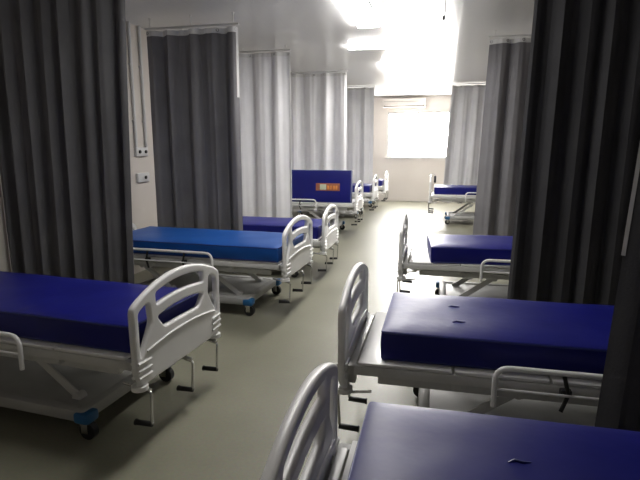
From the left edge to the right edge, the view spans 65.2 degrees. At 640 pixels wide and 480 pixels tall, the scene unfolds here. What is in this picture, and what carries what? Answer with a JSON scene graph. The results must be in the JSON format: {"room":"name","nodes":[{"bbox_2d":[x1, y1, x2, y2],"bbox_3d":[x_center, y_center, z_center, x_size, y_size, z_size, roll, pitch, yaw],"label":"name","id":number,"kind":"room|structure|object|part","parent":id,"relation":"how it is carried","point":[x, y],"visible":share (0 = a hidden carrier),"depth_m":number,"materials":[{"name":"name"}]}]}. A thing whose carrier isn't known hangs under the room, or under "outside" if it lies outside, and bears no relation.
{"room":"hospital room","nodes":[
{"label":"hospital room","id":0,"kind":"room"},
{"bbox_2d":[0,22,157,271],"bbox_3d":[-2.200,-1.386,7.780,0.100,3.210,17.800,2,11,13],"label":"wall","id":1,"kind":"structure","parent":0,"point":[143,194],"depth_m":6.65,"materials":[{"name":"paint"}]},
{"bbox_2d":[127,22,137,146],"bbox_3d":[-2.412,-1.980,6.426,0.042,1.549,0.070,2,11,13],"label":"conduit pipe","id":2,"kind":"object","parent":1,"relation":"attached to","point":[130,63],"visible":1,"depth_m":6.41,"materials":[{"name":"grey"}]},
{"bbox_2d":[134,147,147,156],"bbox_3d":[-2.393,-1.167,6.626,0.055,0.116,0.310,2,11,13],"label":"wall outlet","id":3,"kind":"object","parent":1,"relation":"attached to","point":[139,151],"visible":1,"depth_m":6.62,"materials":[{"name":"grey plastic"}]},
{"bbox_2d":[137,26,147,146],"bbox_3d":[-2.360,-2.021,6.646,0.042,1.549,0.070,2,11,13],"label":"conduit pipe","id":4,"kind":"object","parent":1,"relation":"attached to","point":[138,27],"visible":0.99,"depth_m":6.63,"materials":[{"name":"grey plastic"}]},
{"bbox_2d":[136,172,149,182],"bbox_3d":[-2.392,-0.838,6.691,0.055,0.120,0.315,2,11,13],"label":"wall outlet","id":5,"kind":"object","parent":1,"relation":"attached to","point":[140,177],"visible":1,"depth_m":6.67,"materials":[{"name":"grey plastic"}]},
{"bbox_2d":[134,265,152,273],"bbox_3d":[-2.144,0.146,8.048,0.014,0.100,17.560,2,11,13],"label":"baseboard","id":6,"kind":"structure","parent":1,"relation":"attached to","point":[137,268],"depth_m":6.74,"materials":[{"name":"paint"}]},
{"bbox_2d":[0,200,509,479],"bbox_3d":[0.858,0.370,7.381,6.580,0.100,18.000,2,11,13],"label":"floor","id":7,"kind":"structure","parent":0,"point":[227,428],"depth_m":3.43,"materials":[{"name":"plastic"}]},
{"bbox_2d":[0,264,220,439],"bbox_3d":[-1.918,0.571,3.378,2.331,0.955,0.951,3,11,17],"label":"hospital bed","id":8,"kind":"object","parent":7,"relation":"on","point":[74,383],"visible":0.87,"depth_m":2.95,"materials":[{"name":"white plastic"}]},
{"bbox_3d":[-2.171,0.606,2.973,1.026,0.213,0.027,3,11,17],"label":"rail","id":9,"kind":"part","parent":8,"relation":"part of","materials":[{"name":"white plastic"}]},
{"bbox_3d":[-1.589,0.527,3.266,0.438,0.018,0.840,3,11,17],"label":"platform panel","id":10,"kind":"part","parent":8,"relation":"part of","materials":[{"name":"paint"}]},
{"bbox_3d":[-1.608,0.814,3.037,0.400,0.300,0.060,3,11,17],"label":"lift arm","id":11,"kind":"part","parent":8,"relation":"part of","materials":[{"name":"grey paint"}]},
{"bbox_3d":[-1.919,0.583,3.381,2.225,0.130,0.850,3,11,17],"label":"bed frame","id":12,"kind":"part","parent":8,"relation":"part of","materials":[{"name":"grey paint"}]},
{"bbox_3d":[-1.143,0.552,3.129,0.473,0.018,0.840,3,11,17],"label":"platform panel","id":13,"kind":"part","parent":8,"relation":"part of","materials":[{"name":"paint"}]},
{"bbox_2d":[0,271,198,352],"bbox_3d":[-1.842,0.418,3.326,1.988,0.172,0.753,3,11,17],"label":"mattress","id":14,"kind":"object","parent":8,"relation":"on","point":[64,310],"visible":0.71,"depth_m":2.96,"materials":[{"name":"blue leather"}]},
{"bbox_3d":[-0.840,0.437,3.011,0.056,0.560,0.909,3,11,17],"label":"footboard","id":15,"kind":"part","parent":8,"relation":"part of","materials":[{"name":"white plastic"}]},
{"bbox_2d":[132,215,312,315],"bbox_3d":[-1.307,0.174,5.476,2.331,0.975,0.951,3,11,15],"label":"hospital bed","id":16,"kind":"object","parent":7,"relation":"on","point":[233,289],"visible":0.6,"depth_m":5.12,"materials":[{"name":"plastic"}]},
{"bbox_3d":[-1.960,0.069,5.642,0.743,0.018,0.840,3,11,15],"label":"platform panel","id":17,"kind":"part","parent":16,"relation":"part of","materials":[{"name":"paint"}]},
{"bbox_3d":[-1.736,0.388,5.352,0.400,0.300,0.060,3,11,15],"label":"lift arm","id":18,"kind":"part","parent":16,"relation":"part of","materials":[{"name":"grey paint"}]},
{"bbox_3d":[-1.547,0.201,5.061,1.026,0.213,0.027,3,11,15],"label":"rail","id":19,"kind":"part","parent":16,"relation":"part of","materials":[{"name":"white plastic"}]},
{"bbox_3d":[-1.394,0.098,5.486,0.408,0.018,0.840,3,11,15],"label":"platform panel","id":20,"kind":"part","parent":16,"relation":"part of","materials":[{"name":"paint"}]},
{"bbox_3d":[-1.591,0.294,5.863,0.400,0.300,0.060,3,11,15],"label":"lift arm","id":21,"kind":"part","parent":16,"relation":"part of","materials":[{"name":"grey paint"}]},
{"bbox_3d":[-1.307,0.177,5.476,2.225,0.130,0.850,3,11,15],"label":"bed frame","id":22,"kind":"part","parent":16,"relation":"part of","materials":[{"name":"grey paint"}]},
{"bbox_3d":[-0.975,0.119,5.371,0.438,0.018,0.840,3,11,15],"label":"platform panel","id":23,"kind":"part","parent":16,"relation":"part of","materials":[{"name":"paint"}]},
{"bbox_2d":[133,226,303,262],"bbox_3d":[-1.240,0.018,5.428,1.988,0.157,0.874,3,11,15],"label":"mattress","id":24,"kind":"object","parent":16,"relation":"on","point":[261,246],"visible":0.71,"depth_m":5.08,"materials":[{"name":"blue leather"}]},
{"bbox_3d":[-0.985,0.426,5.145,0.400,0.300,0.060,3,11,15],"label":"lift arm","id":25,"kind":"part","parent":16,"relation":"part of","materials":[{"name":"grey paint"}]},
{"bbox_3d":[-0.840,0.332,5.657,0.400,0.300,0.060,3,11,15],"label":"lift arm","id":26,"kind":"part","parent":16,"relation":"part of","materials":[{"name":"grey paint"}]},
{"bbox_3d":[-0.525,0.142,5.247,0.473,0.018,0.840,3,11,15],"label":"platform panel","id":27,"kind":"part","parent":16,"relation":"part of","materials":[{"name":"paint"}]},
{"bbox_3d":[-0.219,0.026,5.138,0.056,0.560,0.909,3,11,15],"label":"footboard","id":28,"kind":"part","parent":16,"relation":"part of","materials":[{"name":"white plastic"}]},
{"bbox_2d":[198,204,338,277],"bbox_3d":[-0.959,-0.064,6.937,2.331,0.915,0.951,2,11,13],"label":"hospital bed","id":29,"kind":"object","parent":7,"relation":"on","point":[329,237],"visible":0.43,"depth_m":6.47,"materials":[{"name":"plastic"}]},
{"bbox_2d":[243,216,329,238],"bbox_3d":[-0.911,-0.199,6.901,1.988,0.172,0.753,2,11,13],"label":"mattress","id":30,"kind":"object","parent":29,"relation":"on","point":[250,223],"visible":0.3,"depth_m":6.53,"materials":[{"name":"blue plastic"}]},
{"bbox_3d":[-0.960,-0.032,6.943,2.225,0.130,0.850,2,11,13],"label":"bed frame","id":31,"kind":"part","parent":29,"relation":"part of","materials":[{"name":"grey paint"}]},
{"bbox_3d":[0.141,-0.192,6.654,0.056,0.560,0.909,2,11,13],"label":"footboard","id":32,"kind":"part","parent":29,"relation":"part of","materials":[{"name":"white plastic"}]},
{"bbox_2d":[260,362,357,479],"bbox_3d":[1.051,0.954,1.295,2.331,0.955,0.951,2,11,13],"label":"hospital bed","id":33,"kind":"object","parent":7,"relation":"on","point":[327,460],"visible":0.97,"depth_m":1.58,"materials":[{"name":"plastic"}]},
{"bbox_3d":[1.051,0.966,1.297,2.225,0.130,0.850,2,11,13],"label":"bed frame","id":34,"kind":"part","parent":33,"relation":"part of","materials":[{"name":"grey paint"}]},
{"bbox_3d":[0.260,0.858,1.464,0.473,0.018,0.840,2,11,13],"label":"platform panel","id":35,"kind":"part","parent":33,"relation":"part of","materials":[{"name":"paint"}]},
{"bbox_2d":[347,402,639,479],"bbox_3d":[1.060,0.788,1.304,1.988,0.176,0.814,2,11,13],"label":"mattress","id":36,"kind":"object","parent":33,"relation":"on","point":[395,442],"visible":1,"depth_m":1.58,"materials":[{"name":"blue leather"}]},
{"bbox_2d":[292,180,363,229],"bbox_3d":[-0.342,-0.684,9.976,2.331,1.035,0.951,2,11,13],"label":"hospital bed","id":37,"kind":"object","parent":7,"relation":"on","point":[358,202],"visible":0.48,"depth_m":9.53,"materials":[{"name":"plastic"}]},
{"bbox_3d":[-0.564,-0.685,9.545,1.026,0.213,0.027,2,11,13],"label":"rail","id":38,"kind":"part","parent":37,"relation":"part of","materials":[{"name":"white plastic"}]},
{"bbox_3d":[-0.004,-0.406,9.665,0.400,0.300,0.060,2,11,13],"label":"lift arm","id":39,"kind":"part","parent":37,"relation":"part of","materials":[{"name":"grey paint"}]},
{"bbox_3d":[-0.007,-0.772,9.880,0.438,0.018,0.840,2,11,13],"label":"platform panel","id":40,"kind":"part","parent":37,"relation":"part of","materials":[{"name":"paint"}]},
{"bbox_2d":[292,170,352,202],"bbox_3d":[-0.312,-1.038,9.572,1.867,0.613,0.194,2,11,13],"label":"mattress","id":41,"kind":"object","parent":37,"relation":"on","point":[334,186],"visible":0.57,"depth_m":9.40,"materials":[{"name":"blue leather"}]},
{"bbox_3d":[-0.343,-0.711,9.971,2.225,0.130,0.850,2,11,13],"label":"bed frame","id":42,"kind":"part","parent":37,"relation":"part of","materials":[{"name":"grey paint"}]},
{"bbox_3d":[0.449,-0.753,9.776,0.473,0.018,0.840,2,11,13],"label":"platform panel","id":43,"kind":"part","parent":37,"relation":"part of","materials":[{"name":"paint"}]},
{"bbox_3d":[0.758,-0.871,9.681,0.056,0.560,0.909,2,11,13],"label":"footboard","id":44,"kind":"part","parent":37,"relation":"part of","materials":[{"name":"white plastic"}]},
{"bbox_2d":[297,175,377,218],"bbox_3d":[0.231,-1.110,12.319,2.331,1.025,0.951,2,11,13],"label":"hospital bed","id":45,"kind":"object","parent":7,"relation":"on","point":[374,193],"visible":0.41,"depth_m":11.86,"materials":[{"name":"plastic"}]},
{"bbox_2d":[352,183,371,192],"bbox_3d":[0.279,-1.300,12.273,1.988,0.172,0.753,2,11,13],"label":"mattress","id":46,"kind":"object","parent":45,"relation":"on","point":[367,188],"visible":0.2,"depth_m":11.76,"materials":[{"name":"blue plastic"}]},
{"bbox_3d":[0.231,-1.132,12.315,2.225,0.130,0.850,2,11,13],"label":"bed frame","id":47,"kind":"part","parent":45,"relation":"part of","materials":[{"name":"grey paint"}]},
{"bbox_3d":[1.331,-1.293,12.026,0.056,0.560,0.909,2,11,13],"label":"footboard","id":48,"kind":"part","parent":45,"relation":"part of","materials":[{"name":"white plastic"}]},
{"bbox_2d":[363,171,388,206],"bbox_3d":[0.792,-1.513,14.566,2.331,1.005,0.951,2,11,13],"label":"hospital bed","id":49,"kind":"object","parent":7,"relation":"on","point":[384,187],"visible":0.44,"depth_m":14.06,"materials":[{"name":"plastic"}]},
{"bbox_2d":[375,179,383,185],"bbox_3d":[0.840,-1.693,14.521,1.988,0.172,0.753,2,11,13],"label":"mattress","id":50,"kind":"object","parent":49,"relation":"on","point":[380,181],"visible":0.16,"depth_m":13.97,"materials":[{"name":"blue plastic"}]},
{"bbox_3d":[1.892,-1.686,14.274,0.056,0.560,0.909,2,11,13],"label":"footboard","id":51,"kind":"part","parent":49,"relation":"part of","materials":[{"name":"white plastic"}]},
{"bbox_2d":[428,175,475,223],"bbox_3d":[3.596,-0.900,11.094,2.331,1.055,0.951,2,11,13],"label":"hospital bed","id":52,"kind":"object","parent":7,"relation":"on","point":[455,215],"visible":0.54,"depth_m":10.92,"materials":[{"name":"metal"}]},
{"bbox_3d":[2.496,-1.190,11.300,0.056,0.560,0.909,2,11,13],"label":"footboard","id":53,"kind":"part","parent":52,"relation":"part of","materials":[{"name":"white plastic"}]},
{"bbox_3d":[3.597,-0.937,11.087,2.225,0.130,0.850,2,11,13],"label":"bed frame","id":54,"kind":"part","parent":52,"relation":"part of","materials":[{"name":"grey paint"}]},
{"bbox_2d":[434,185,476,194],"bbox_3d":[3.548,-1.108,11.067,1.988,0.172,0.753,2,11,13],"label":"mattress","id":55,"kind":"object","parent":52,"relation":"on","point":[438,189],"visible":0.52,"depth_m":10.86,"materials":[{"name":"blue leather"}]},
{"bbox_3d":[3.258,-0.741,11.485,0.400,0.300,0.060,2,11,13],"label":"lift arm","id":56,"kind":"part","parent":52,"relation":"part of","materials":[{"name":"grey paint"}]},
{"bbox_3d":[3.136,-0.645,10.967,0.400,0.300,0.060,2,11,13],"label":"lift arm","id":57,"kind":"part","parent":52,"relation":"part of","materials":[{"name":"grey paint"}]},
{"bbox_2d":[396,214,510,298],"bbox_3d":[1.974,0.260,5.010,2.331,0.975,0.951,2,11,13],"label":"hospital bed","id":58,"kind":"object","parent":7,"relation":"on","point":[415,258],"visible":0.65,"depth_m":4.88,"materials":[{"name":"plastic"}]},
{"bbox_3d":[0.874,0.010,5.223,0.056,0.560,0.909,2,11,13],"label":"footboard","id":59,"kind":"part","parent":58,"relation":"part of","materials":[{"name":"white plastic"}]},
{"bbox_3d":[1.183,0.155,5.177,0.473,0.018,0.840,2,11,13],"label":"platform panel","id":60,"kind":"part","parent":58,"relation":"part of","materials":[{"name":"paint"}]},
{"bbox_3d":[1.974,0.263,5.010,2.225,0.130,0.850,2,11,13],"label":"bed frame","id":61,"kind":"part","parent":58,"relation":"part of","materials":[{"name":"grey paint"}]},
{"bbox_3d":[1.636,0.380,5.394,0.400,0.300,0.060,2,11,13],"label":"lift arm","id":62,"kind":"part","parent":58,"relation":"part of","materials":[{"name":"grey paint"}]},
{"bbox_2d":[427,234,512,264],"bbox_3d":[2.023,0.095,4.968,1.847,0.172,0.753,2,11,9],"label":"mattress","id":63,"kind":"object","parent":58,"relation":"on","point":[442,248],"visible":0.43,"depth_m":4.74,"materials":[{"name":"blue leather"}]},
{"bbox_3d":[1.514,0.475,4.876,0.400,0.300,0.060,2,11,13],"label":"lift arm","id":64,"kind":"part","parent":58,"relation":"part of","materials":[{"name":"grey paint"}]},
{"bbox_3d":[1.638,0.174,5.073,0.438,0.018,0.840,2,11,13],"label":"platform panel","id":65,"kind":"part","parent":58,"relation":"part of","materials":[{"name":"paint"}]},
{"bbox_3d":[1.987,0.298,4.532,1.026,0.213,0.027,2,11,13],"label":"rail","id":66,"kind":"part","parent":58,"relation":"part of","materials":[{"name":"white plastic"}]},
{"bbox_2d":[336,263,602,432],"bbox_3d":[1.309,0.677,2.759,2.331,0.970,0.951,2,11,13],"label":"hospital bed","id":67,"kind":"object","parent":7,"relation":"on","point":[559,396],"visible":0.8,"depth_m":2.59,"materials":[{"name":"plastic"}]},
{"bbox_3d":[0.209,0.429,2.973,0.056,0.560,0.909,2,11,13],"label":"footboard","id":68,"kind":"part","parent":67,"relation":"part of","materials":[{"name":"white plastic"}]},
{"bbox_3d":[0.518,0.574,2.927,0.473,0.018,0.840,2,11,13],"label":"platform panel","id":69,"kind":"part","parent":67,"relation":"part of","materials":[{"name":"paint"}]},
{"bbox_3d":[1.310,0.682,2.760,2.225,0.130,0.850,2,11,13],"label":"bed frame","id":70,"kind":"part","parent":67,"relation":"part of","materials":[{"name":"grey paint"}]},
{"bbox_3d":[0.849,0.890,2.625,0.400,0.300,0.060,2,11,13],"label":"lift arm","id":71,"kind":"part","parent":67,"relation":"part of","materials":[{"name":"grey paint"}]},
{"bbox_2d":[380,292,613,373],"bbox_3d":[1.363,0.513,2.716,1.988,0.176,0.753,2,11,13],"label":"mattress","id":72,"kind":"object","parent":67,"relation":"on","point":[459,331],"visible":0.84,"depth_m":2.55,"materials":[{"name":"blue leather"}]},
{"bbox_3d":[0.974,0.593,2.823,0.438,0.018,0.840,2,11,13],"label":"platform panel","id":73,"kind":"part","parent":67,"relation":"part of","materials":[{"name":"paint"}]},
{"bbox_3d":[1.322,0.718,2.281,1.026,0.213,0.027,2,11,13],"label":"rail","id":74,"kind":"part","parent":67,"relation":"part of","materials":[{"name":"white plastic"}]},
{"bbox_3d":[1.397,0.611,2.726,0.408,0.018,0.840,2,11,13],"label":"platform panel","id":75,"kind":"part","parent":67,"relation":"part of","materials":[{"name":"paint"}]},
{"bbox_2d":[125,0,534,96],"bbox_3d":[0.858,-2.885,6.782,6.580,0.100,18.000,2,11,13],"label":"ceiling","id":76,"kind":"structure","parent":0,"point":[431,53],"depth_m":6.75,"materials":[{"name":"white paint"}]},
{"bbox_2d":[144,13,238,29],"bbox_3d":[-1.554,-2.622,6.001,1.230,0.136,0.030,2,11,13],"label":"track","id":77,"kind":"object","parent":76,"relation":"attached to","point":[233,23],"visible":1,"depth_m":6.00,"materials":[{"name":"white metal"}]},
{"bbox_3d":[-1.554,-2.566,6.011,1.230,0.022,0.030,2,11,13],"label":"rail","id":78,"kind":"part","parent":77,"relation":"part of","materials":[{"name":"white metal"}]},
{"bbox_2d":[146,26,242,230],"bbox_3d":[-1.550,-1.192,6.271,1.201,2.774,0.154,2,11,12],"label":"privacy curtain","id":79,"kind":"object","parent":77,"relation":"hanging from","point":[194,81],"visible":0.91,"depth_m":6.21,"materials":[{"name":"fabric"}]},
{"bbox_2d":[239,46,290,52],"bbox_3d":[-1.230,-3.010,7.931,1.590,0.070,0.030,2,11,13],"label":"track","id":80,"kind":"object","parent":76,"relation":"attached to","point":[285,49],"visible":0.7,"depth_m":7.85,"materials":[{"name":"white metal"}]},
{"bbox_3d":[-1.230,-2.986,7.935,1.590,0.022,0.030,2,11,13],"label":"rail","id":81,"kind":"part","parent":80,"relation":"part of","materials":[{"name":"white metal"}]},
{"bbox_2d":[239,51,291,217],"bbox_3d":[-1.230,-1.577,8.187,1.559,2.839,0.170,3,11,14],"label":"privacy curtain","id":82,"kind":"object","parent":80,"relation":"hanging from","point":[264,78],"visible":0.45,"depth_m":8.09,"materials":[{"name":"grey fabric"}]},
{"bbox_2d":[290,69,347,73],"bbox_3d":[-0.435,-3.465,10.321,2.040,0.040,0.030,2,11,13],"label":"track","id":83,"kind":"object","parent":76,"relation":"attached to","point":[342,70],"visible":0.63,"depth_m":10.22,"materials":[{"name":"white metal"}]},
{"bbox_2d":[290,72,346,212],"bbox_3d":[-0.433,-2.034,10.583,2.004,2.869,0.174,3,11,14],"label":"privacy curtain","id":84,"kind":"object","parent":83,"relation":"hanging from","point":[318,101],"visible":0.39,"depth_m":10.40,"materials":[{"name":"grey fabric"}]},
{"bbox_2d":[340,0,379,27],"bbox_3d":[0.485,-2.636,5.820,0.280,0.041,1.250,2,11,13],"label":"ceiling light","id":85,"kind":"object","parent":76,"relation":"attached to","point":[361,12],"visible":1,"depth_m":5.74,"materials":[{"name":"white plastic"}]},
{"bbox_2d":[347,44,387,49],"bbox_3d":[0.740,-2.988,7.731,0.620,0.041,0.160,2,11,13],"label":"ceiling light","id":86,"kind":"object","parent":76,"relation":"attached to","point":[367,46],"visible":1,"depth_m":7.68,"materials":[{"name":"white plastic"}]},
{"bbox_2d":[451,83,485,84],"bbox_3d":[4.204,-3.772,11.988,2.050,0.040,0.030,2,11,13],"label":"track","id":87,"kind":"object","parent":76,"relation":"attached to","point":[455,83],"visible":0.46,"depth_m":12.12,"materials":[{"name":"white metal"}]},
{"bbox_2d":[442,85,485,202],"bbox_3d":[4.145,-2.341,12.256,2.131,2.870,0.189,2,11,13],"label":"privacy curtain","id":88,"kind":"object","parent":87,"relation":"hanging from","point":[467,101],"visible":0.41,"depth_m":12.35,"materials":[{"name":"grey fabric"}]},
{"bbox_2d":[489,30,530,37],"bbox_3d":[3.113,-2.753,6.587,1.690,0.090,0.030,2,11,13],"label":"track","id":89,"kind":"object","parent":76,"relation":"attached to","point":[519,35],"visible":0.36,"depth_m":6.71,"materials":[{"name":"white metal"}]},
{"bbox_2d":[473,36,530,235],"bbox_3d":[3.074,-1.322,6.857,1.736,2.820,0.186,2,11,13],"label":"privacy curtain","id":90,"kind":"object","parent":89,"relation":"hanging from","point":[508,59],"visible":0.28,"depth_m":6.96,"materials":[{"name":"fabric"}]},
{"bbox_3d":[3.113,-2.719,6.594,1.690,0.022,0.030,2,11,13],"label":"rail","id":91,"kind":"part","parent":89,"relation":"part of","materials":[{"name":"white metal"}]},
{"bbox_3d":[0.270,-3.919,12.785,2.280,0.041,0.030,2,11,13],"label":"track","id":92,"kind":"object","parent":76,"relation":"attached to","visible":0},
{"bbox_2d":[346,87,373,200],"bbox_3d":[0.271,-2.488,13.053,2.245,2.869,0.177,3,11,14],"label":"privacy curtain","id":93,"kind":"object","parent":92,"relation":"hanging from","point":[360,101],"visible":0.31,"depth_m":12.83,"materials":[{"name":"grey fabric"}]},
{"bbox_2d":[373,95,450,198],"bbox_3d":[2.866,-2.823,15.589,6.180,3.210,0.160,2,11,13],"label":"wall","id":94,"kind":"structure","parent":0,"point":[407,178],"depth_m":15.62,"materials":[{"name":"paint"}]},
{"bbox_2d":[382,98,425,107],"bbox_3d":[2.558,-4.170,15.205,1.300,0.270,0.230,2,11,13],"label":"air conditioner","id":95,"kind":"object","parent":94,"relation":"attached to","point":[387,102],"visible":1,"depth_m":15.12,"materials":[{"name":"grey plastic"}]},
{"bbox_2d":[384,105,423,106],"bbox_3d":[2.538,-4.056,15.139,1.200,0.045,0.030,2,11,13],"label":"vent","id":96,"kind":"object","parent":95,"relation":"attached to","point":[384,105],"depth_m":15.12,"materials":[{"name":"white plastic"}]},
{"bbox_2d":[385,111,449,158],"bbox_3d":[3.021,-3.224,15.405,1.990,1.415,0.140,2,11,13],"label":"window","id":97,"kind":"structure","parent":94,"relation":"in","point":[424,135],"depth_m":15.43,"materials":[{"name":"white glass"}]},
{"bbox_3d":[2.582,-3.267,15.543,0.870,1.280,0.012,2,11,13],"label":"pane","id":98,"kind":"part","parent":97,"relation":"part of","materials":[{"name":"white glass"}]},
{"bbox_3d":[3.478,-3.229,15.338,0.870,1.280,0.012,2,11,13],"label":"pane","id":99,"kind":"part","parent":97,"relation":"part of","materials":[{"name":"white"}]},
{"bbox_2d":[375,197,475,202],"bbox_3d":[2.846,-1.278,15.786,6.140,0.100,0.014,2,11,13],"label":"baseboard","id":100,"kind":"structure","parent":94,"relation":"attached to","point":[379,198],"depth_m":15.81,"materials":[{"name":"paint"}]},
{"bbox_3d":[-2.226,-2.270,4.074,1.454,0.131,0.030,2,11,13],"label":"track","id":101,"kind":"object","parent":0,"visible":0},
{"bbox_2d":[0,0,133,283],"bbox_3d":[-2.224,-0.840,4.343,1.420,2.780,0.113,2,11,12],"label":"privacy curtain","id":102,"kind":"object","parent":101,"relation":"hanging from","point":[65,172],"visible":0.88,"depth_m":4.32,"materials":[{"name":"grey fabric"}]},
{"bbox_3d":[1.952,-1.766,1.333,1.535,0.131,0.030,2,11,13],"label":"track","id":103,"kind":"object","parent":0,"visible":0},
{"bbox_2d":[594,143,639,431],"bbox_3d":[1.890,-0.338,1.616,1.628,2.780,0.130,2,11,13],"label":"privacy curtain","id":104,"kind":"object","parent":103,"relation":"hanging from","point":[619,398],"visible":0.66,"depth_m":1.91,"materials":[{"name":"black fabric"}]},
{"bbox_3d":[2.349,-2.134,3.333,1.680,0.131,0.030,2,11,13],"label":"track","id":105,"kind":"object","parent":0,"visible":0},
{"bbox_2d":[507,0,639,305],"bbox_3d":[2.324,-0.761,3.587,1.695,2.659,0.109,2,11,13],"label":"privacy curtain","id":106,"kind":"object","parent":105,"relation":"hanging from","point":[581,132],"visible":0.91,"depth_m":3.70,"materials":[{"name":"black fabric"}]}
]}

